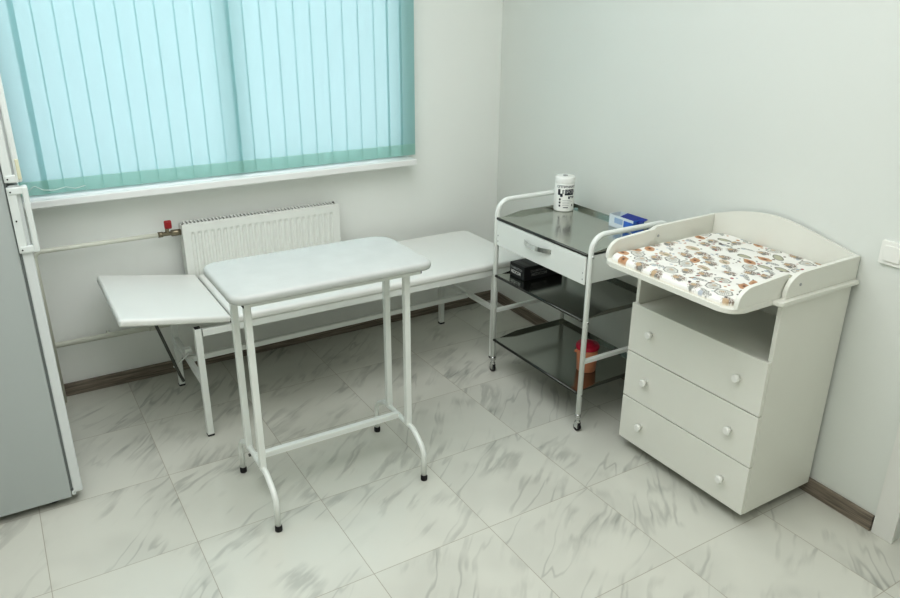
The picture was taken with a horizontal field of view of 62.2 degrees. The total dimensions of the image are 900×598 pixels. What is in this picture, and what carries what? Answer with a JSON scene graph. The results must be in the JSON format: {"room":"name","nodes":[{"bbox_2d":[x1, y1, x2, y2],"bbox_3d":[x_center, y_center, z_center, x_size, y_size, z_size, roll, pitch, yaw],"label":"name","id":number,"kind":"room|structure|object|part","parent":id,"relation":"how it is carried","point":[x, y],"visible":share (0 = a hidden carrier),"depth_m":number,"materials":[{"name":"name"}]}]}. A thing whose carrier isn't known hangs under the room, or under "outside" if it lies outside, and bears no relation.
{"room":"examination room","nodes":[
{"label":"examination room","id":0,"kind":"room"},
{"bbox_2d":[25,0,502,383],"bbox_3d":[-1.187,-1.022,3.481,3.460,2.750,0.300,-12,25,-29],"label":"wall","id":1,"kind":"structure","parent":0,"point":[452,185],"depth_m":3.90,"materials":[{"name":"paint"}]},
{"bbox_2d":[55,324,180,347],"bbox_3d":[-1.681,0.167,3.404,1.373,0.076,0.078,-12,25,-28],"label":"pipe","id":2,"kind":"object","parent":1,"relation":"attached to","point":[107,334],"visible":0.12,"depth_m":3.44,"materials":[{"name":"paint"}]},
{"bbox_2d":[0,0,414,196],"bbox_3d":[-1.021,-1.225,3.240,1.985,1.381,0.045,-12,25,-29],"label":"vertical blind","id":3,"kind":"object","parent":1,"relation":"attached to","point":[98,93],"visible":0.99,"depth_m":3.30,"materials":[{"name":"fabric"}]},
{"bbox_3d":[-1.647,-0.467,3.124,0.222,0.028,0.003,-12,25,-29],"label":"bead chain","id":4,"kind":"part","parent":3,"relation":"part of","materials":[{"name":"white plastic"}]},
{"bbox_2d":[22,155,416,210],"bbox_3d":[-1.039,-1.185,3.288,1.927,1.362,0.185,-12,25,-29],"label":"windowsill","id":5,"kind":"structure","parent":1,"relation":"in","point":[50,200],"depth_m":3.42,"materials":[{"name":"plastic"}]},
{"bbox_2d":[178,201,340,277],"bbox_3d":[-0.924,-0.214,3.723,0.775,0.474,0.114,-12,25,-29],"label":"radiator","id":6,"kind":"object","parent":1,"relation":"attached to","point":[205,241],"visible":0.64,"depth_m":3.61,"materials":[{"name":"metal"}]},
{"bbox_2d":[180,201,336,224],"bbox_3d":[-0.912,-0.417,3.623,0.763,0.013,0.053,-12,25,-29],"label":"grille","id":7,"kind":"object","parent":6,"relation":"attached to","point":[307,209],"depth_m":3.61,"materials":[{"name":"metal"}]},
{"bbox_2d":[64,290,490,396],"bbox_3d":[-1.073,0.267,3.881,3.157,0.062,0.014,-12,25,-29],"label":"baseboard","id":8,"kind":"structure","parent":1,"relation":"attached to","point":[77,387],"depth_m":3.82,"materials":[{"name":"brown wood"}]},
{"bbox_2d":[0,300,899,597],"bbox_3d":[0.432,0.976,2.356,4.378,0.100,5.050,-12,25,-29],"label":"floor","id":9,"kind":"structure","parent":0,"point":[514,501],"depth_m":2.75,"materials":[{"name":"tile"}]},
{"bbox_2d":[0,75,82,516],"bbox_3d":[-1.733,-0.120,2.497,0.631,1.800,0.568,-12,25,-29],"label":"refrigerator","id":10,"kind":"object","parent":9,"relation":"on","point":[39,464],"visible":1,"depth_m":2.52,"materials":[{"name":"metal"}]},
{"bbox_3d":[-1.496,-0.728,2.417,0.032,0.608,0.550,-12,25,-29],"label":"door","id":11,"kind":"part","parent":10,"relation":"part of","materials":[{"name":"white metal"}]},
{"bbox_3d":[-1.353,-0.532,2.247,0.050,0.364,0.034,-12,25,-29],"label":"handle","id":12,"kind":"part","parent":10,"relation":"part of","materials":[{"name":"plastic"}]},
{"bbox_3d":[-1.351,-0.251,2.362,0.059,0.214,0.034,-12,25,-29],"label":"handle","id":13,"kind":"part","parent":10,"relation":"part of","materials":[{"name":"plastic"}]},
{"bbox_3d":[-1.502,0.089,2.745,0.032,1.141,0.550,-12,25,-29],"label":"door","id":14,"kind":"part","parent":10,"relation":"part of","materials":[{"name":"white metal"}]},
{"bbox_2d":[33,220,180,402],"bbox_3d":[-1.510,0.054,3.427,0.618,0.788,0.034,-12,25,-29],"label":"pipe","id":15,"kind":"object","parent":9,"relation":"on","point":[167,224],"visible":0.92,"depth_m":3.30,"materials":[{"name":"paint"}]},
{"bbox_3d":[-1.287,-0.338,3.405,0.032,0.040,0.019,-12,25,-29],"label":"valve handle","id":16,"kind":"part","parent":15,"relation":"part of","materials":[{"name":"red plastic"}]},
{"bbox_2d":[97,231,522,436],"bbox_3d":[-0.585,0.086,3.622,1.923,0.597,0.580,-12,25,-29],"label":"couch","id":17,"kind":"object","parent":9,"relation":"on","point":[458,256],"visible":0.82,"depth_m":3.31,"materials":[{"name":"white leather"}]},
{"bbox_3d":[-1.226,0.193,3.215,0.119,0.396,0.013,-12,25,-29],"label":"prop rod","id":18,"kind":"part","parent":17,"relation":"part of","materials":[{"name":"black metal"}]},
{"bbox_3d":[-1.289,0.178,3.502,0.027,0.489,0.027,-12,25,-29],"label":"leg","id":19,"kind":"part","parent":17,"relation":"part of","materials":[{"name":"white metal"}]},
{"bbox_3d":[-1.019,0.345,3.092,0.027,0.489,0.027,-12,25,-29],"label":"leg","id":20,"kind":"part","parent":17,"relation":"part of","materials":[{"name":"white metal"}]},
{"bbox_3d":[-0.330,-0.013,3.402,1.575,0.030,0.022,-12,25,-29],"label":"rail","id":21,"kind":"part","parent":17,"relation":"part of","materials":[{"name":"white metal"}]},
{"bbox_3d":[-0.399,-0.148,3.648,1.493,0.039,0.578,-12,25,-29],"label":"mattress","id":22,"kind":"part","parent":17,"relation":"part of","materials":[{"name":"white leather"}]},
{"bbox_3d":[-0.048,-0.091,4.209,0.027,0.480,0.027,-12,25,-29],"label":"leg","id":23,"kind":"part","parent":17,"relation":"part of","materials":[{"name":"white metal"}]},
{"bbox_3d":[0.221,0.075,3.799,0.027,0.480,0.027,-12,25,-29],"label":"leg","id":24,"kind":"part","parent":17,"relation":"part of","materials":[{"name":"white metal"}]},
{"bbox_2d":[203,237,430,532],"bbox_3d":[-0.453,0.283,2.760,0.724,0.875,0.440,-12,25,-29],"label":"table","id":25,"kind":"object","parent":9,"relation":"on","point":[257,280],"visible":1,"depth_m":2.62,"materials":[{"name":"white metal"}]},
{"bbox_3d":[-0.705,0.644,2.737,0.021,0.174,0.430,-12,25,-29],"label":"foot frame","id":26,"kind":"part","parent":25,"relation":"part of","materials":[{"name":"white metal"}]},
{"bbox_3d":[-0.390,-0.052,2.560,0.652,0.040,0.025,-12,25,-29],"label":"support rail","id":27,"kind":"part","parent":25,"relation":"part of","materials":[{"name":"white metal"}]},
{"bbox_3d":[-0.206,0.534,3.021,0.021,0.174,0.430,-12,25,-29],"label":"foot frame","id":28,"kind":"part","parent":25,"relation":"part of","materials":[{"name":"white metal"}]},
{"bbox_2d":[489,190,666,430],"bbox_3d":[0.559,0.014,3.432,0.480,0.888,0.682,-12,25,-29],"label":"trolley","id":29,"kind":"object","parent":9,"relation":"on","point":[573,244],"visible":0.66,"depth_m":3.34,"materials":[{"name":"white metal"}]},
{"bbox_3d":[0.400,0.016,3.736,0.431,0.018,0.018,-12,25,-29],"label":"cross rail","id":30,"kind":"part","parent":29,"relation":"part of","materials":[{"name":"white metal"}]},
{"bbox_3d":[0.401,-0.123,3.680,0.454,0.820,0.022,-12,25,-29],"label":"frame","id":31,"kind":"part","parent":29,"relation":"part of","materials":[{"name":"white metal"}]},
{"bbox_2d":[510,258,558,280],"bbox_3d":[0.412,-0.152,3.555,0.231,0.066,0.114,-12,25,-29],"label":"glove box","id":32,"kind":"object","parent":29,"relation":"on","point":[524,269],"visible":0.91,"depth_m":3.50,"materials":[{"name":"black cardboard"}]},
{"bbox_3d":[0.366,-0.224,3.214,0.029,0.024,0.190,-12,25,-29],"label":"handle","id":33,"kind":"part","parent":29,"relation":"part of","materials":[{"name":"silver metal"}]},
{"bbox_3d":[0.553,-0.248,3.322,0.411,0.119,0.617,-12,25,-29],"label":"drawer","id":34,"kind":"part","parent":29,"relation":"part of","materials":[{"name":"white metal"}]},
{"bbox_2d":[495,318,626,390],"bbox_3d":[0.563,0.249,3.529,0.429,0.019,0.621,-12,25,-29],"label":"shelf","id":35,"kind":"object","parent":29,"relation":"attached to","point":[549,347],"depth_m":3.53,"materials":[{"name":"glass"}]},
{"bbox_2d":[553,174,574,211],"bbox_3d":[0.543,-0.508,3.547,0.095,0.170,0.096,-12,25,-29],"label":"wipes canister","id":36,"kind":"object","parent":29,"relation":"on","point":[564,189],"visible":1,"depth_m":3.51,"materials":[{"name":"plastic"}]},
{"bbox_3d":[0.544,-0.567,3.523,0.093,0.034,0.093,-12,25,-29],"label":"lid","id":37,"kind":"part","parent":36,"relation":"part of","materials":[{"name":"white plastic"}]},
{"bbox_2d":[557,185,573,207],"bbox_3d":[0.546,-0.486,3.525,0.071,0.107,0.044,-12,25,-29],"label":"print","id":38,"kind":"object","parent":36,"relation":"attached to","point":[565,193],"depth_m":3.51},
{"bbox_2d":[498,271,636,318],"bbox_3d":[0.565,-0.062,3.405,0.429,0.019,0.621,-12,25,-29],"label":"shelf","id":39,"kind":"object","parent":29,"relation":"attached to","point":[566,295],"depth_m":3.33,"materials":[{"name":"glass"}]},
{"bbox_2d":[494,204,648,258],"bbox_3d":[0.568,-0.320,3.302,0.447,0.028,0.679,-12,25,-29],"label":"tray","id":40,"kind":"object","parent":29,"relation":"on","point":[572,233],"depth_m":3.30,"materials":[{"name":"metal"}]},
{"bbox_2d":[574,339,599,372],"bbox_3d":[0.615,0.253,3.352,0.105,0.138,0.105,-12,25,-29],"label":"waste container","id":41,"kind":"object","parent":29,"relation":"on","point":[592,347],"visible":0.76,"depth_m":3.32,"materials":[{"name":"orange plastic"}]},
{"bbox_3d":[0.615,0.203,3.332,0.105,0.030,0.105,-12,25,-29],"label":"lid","id":42,"kind":"part","parent":41,"relation":"part of","materials":[{"name":"red plastic"}]},
{"bbox_3d":[0.737,0.223,3.224,0.431,0.018,0.018,-12,25,-29],"label":"cross rail","id":43,"kind":"part","parent":29,"relation":"part of","materials":[{"name":"white metal"}]},
{"bbox_3d":[0.738,0.084,3.168,0.454,0.820,0.022,-12,25,-29],"label":"frame","id":44,"kind":"part","parent":29,"relation":"part of","materials":[{"name":"white metal"}]},
{"bbox_2d":[609,211,646,233],"bbox_3d":[0.779,-0.335,3.270,0.068,0.058,0.167,-12,25,-29],"label":"box","id":45,"kind":"object","parent":29,"relation":"on","point":[620,219],"visible":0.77,"depth_m":3.26,"materials":[{"name":"cardboard"}]},
{"bbox_3d":[0.797,-0.322,3.241,0.067,0.056,0.056,-12,25,-29],"label":"blue panel","id":46,"kind":"part","parent":45,"relation":"part of","materials":[{"name":"blue cardboard"}]},
{"bbox_2d":[605,211,860,514],"bbox_3d":[0.952,0.226,2.753,0.602,1.004,0.650,-12,25,-29],"label":"table","id":47,"kind":"object","parent":9,"relation":"on","point":[731,400],"visible":0.95,"depth_m":2.66,"materials":[{"name":"white laminate"}]},
{"bbox_3d":[0.753,0.514,2.988,0.024,0.031,0.030,-12,25,-29],"label":"knob","id":48,"kind":"part","parent":47,"relation":"part of","materials":[{"name":"plastic"}]},
{"bbox_3d":[0.755,0.328,2.913,0.024,0.031,0.030,-12,25,-29],"label":"knob","id":49,"kind":"part","parent":47,"relation":"part of","materials":[{"name":"plastic"}]},
{"bbox_3d":[0.756,0.138,2.837,0.024,0.031,0.030,-12,25,-29],"label":"knob","id":50,"kind":"part","parent":47,"relation":"part of","materials":[{"name":"plastic"}]},
{"bbox_3d":[0.882,0.160,3.062,0.367,0.799,0.016,-12,25,-29],"label":"panel","id":51,"kind":"part","parent":47,"relation":"part of","materials":[{"name":"white laminate"}]},
{"bbox_3d":[1.016,0.541,2.925,0.354,0.192,0.614,-12,25,-29],"label":"drawer","id":52,"kind":"part","parent":47,"relation":"part of","materials":[{"name":"white laminate"}]},
{"bbox_3d":[1.017,0.357,2.852,0.354,0.196,0.614,-12,25,-29],"label":"drawer","id":53,"kind":"part","parent":47,"relation":"part of","materials":[{"name":"white laminate"}]},
{"bbox_3d":[1.019,0.170,2.777,0.354,0.200,0.614,-12,25,-29],"label":"drawer","id":54,"kind":"part","parent":47,"relation":"part of","materials":[{"name":"white laminate"}]},
{"bbox_2d":[642,295,775,360],"bbox_3d":[1.039,0.088,2.756,0.357,0.016,0.584,-12,25,-29],"label":"niche shelf","id":55,"kind":"object","parent":47,"relation":"attached to","point":[751,333],"depth_m":2.74,"materials":[{"name":"white laminate"}]},
{"bbox_2d":[612,233,820,305],"bbox_3d":[0.951,-0.123,2.613,0.580,0.025,0.538,-12,25,-29],"label":"mat","id":56,"kind":"object","parent":47,"relation":"on","point":[713,267],"visible":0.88,"depth_m":2.58,"materials":[{"name":"fabric"}]},
{"bbox_3d":[0.963,0.644,2.669,0.024,0.031,0.030,-12,25,-29],"label":"knob","id":57,"kind":"part","parent":47,"relation":"part of","materials":[{"name":"plastic"}]},
{"bbox_3d":[0.965,0.457,2.594,0.024,0.031,0.030,-12,25,-29],"label":"knob","id":58,"kind":"part","parent":47,"relation":"part of","materials":[{"name":"plastic"}]},
{"bbox_3d":[0.966,0.268,2.518,0.024,0.031,0.030,-12,25,-29],"label":"knob","id":59,"kind":"part","parent":47,"relation":"part of","materials":[{"name":"plastic"}]},
{"bbox_3d":[1.191,0.222,2.911,0.004,0.799,0.584,-12,25,-29],"label":"panel","id":60,"kind":"part","parent":47,"relation":"part of","materials":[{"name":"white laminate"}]},
{"bbox_3d":[1.194,0.352,2.587,0.367,0.799,0.016,-12,25,-29],"label":"panel","id":61,"kind":"part","parent":47,"relation":"part of","materials":[{"name":"white laminate"}]},
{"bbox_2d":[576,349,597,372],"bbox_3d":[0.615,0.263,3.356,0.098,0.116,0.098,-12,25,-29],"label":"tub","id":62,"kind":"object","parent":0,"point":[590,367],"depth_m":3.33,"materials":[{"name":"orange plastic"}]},
{"bbox_2d":[497,0,899,540],"bbox_3d":[1.441,-0.545,2.340,0.120,2.750,4.558,-11,25,-27],"label":"wall","id":63,"kind":"structure","parent":0,"point":[657,110],"depth_m":2.80,"materials":[{"name":"white paint"}]},
{"bbox_2d":[497,292,874,530],"bbox_3d":[0.879,0.381,3.632,0.014,0.062,2.488,-11,25,-27],"label":"baseboard","id":64,"kind":"structure","parent":63,"relation":"attached to","point":[842,505],"depth_m":2.76,"materials":[{"name":"brown wood"}]},
{"bbox_2d":[871,424,899,543],"bbox_3d":[1.747,0.001,1.817,0.013,2.130,1.036,-11,25,-27],"label":"trim","id":65,"kind":"structure","parent":63,"relation":"attached to","point":[887,516],"depth_m":2.54,"materials":[{"name":"paint"}]},
{"bbox_2d":[878,239,899,268],"bbox_3d":[1.419,-0.143,2.391,0.016,0.078,0.084,-12,25,-29],"label":"light switch","id":66,"kind":"object","parent":63,"relation":"attached to","point":[889,254],"visible":1,"depth_m":2.39,"materials":[{"name":"plastic"}]}
]}

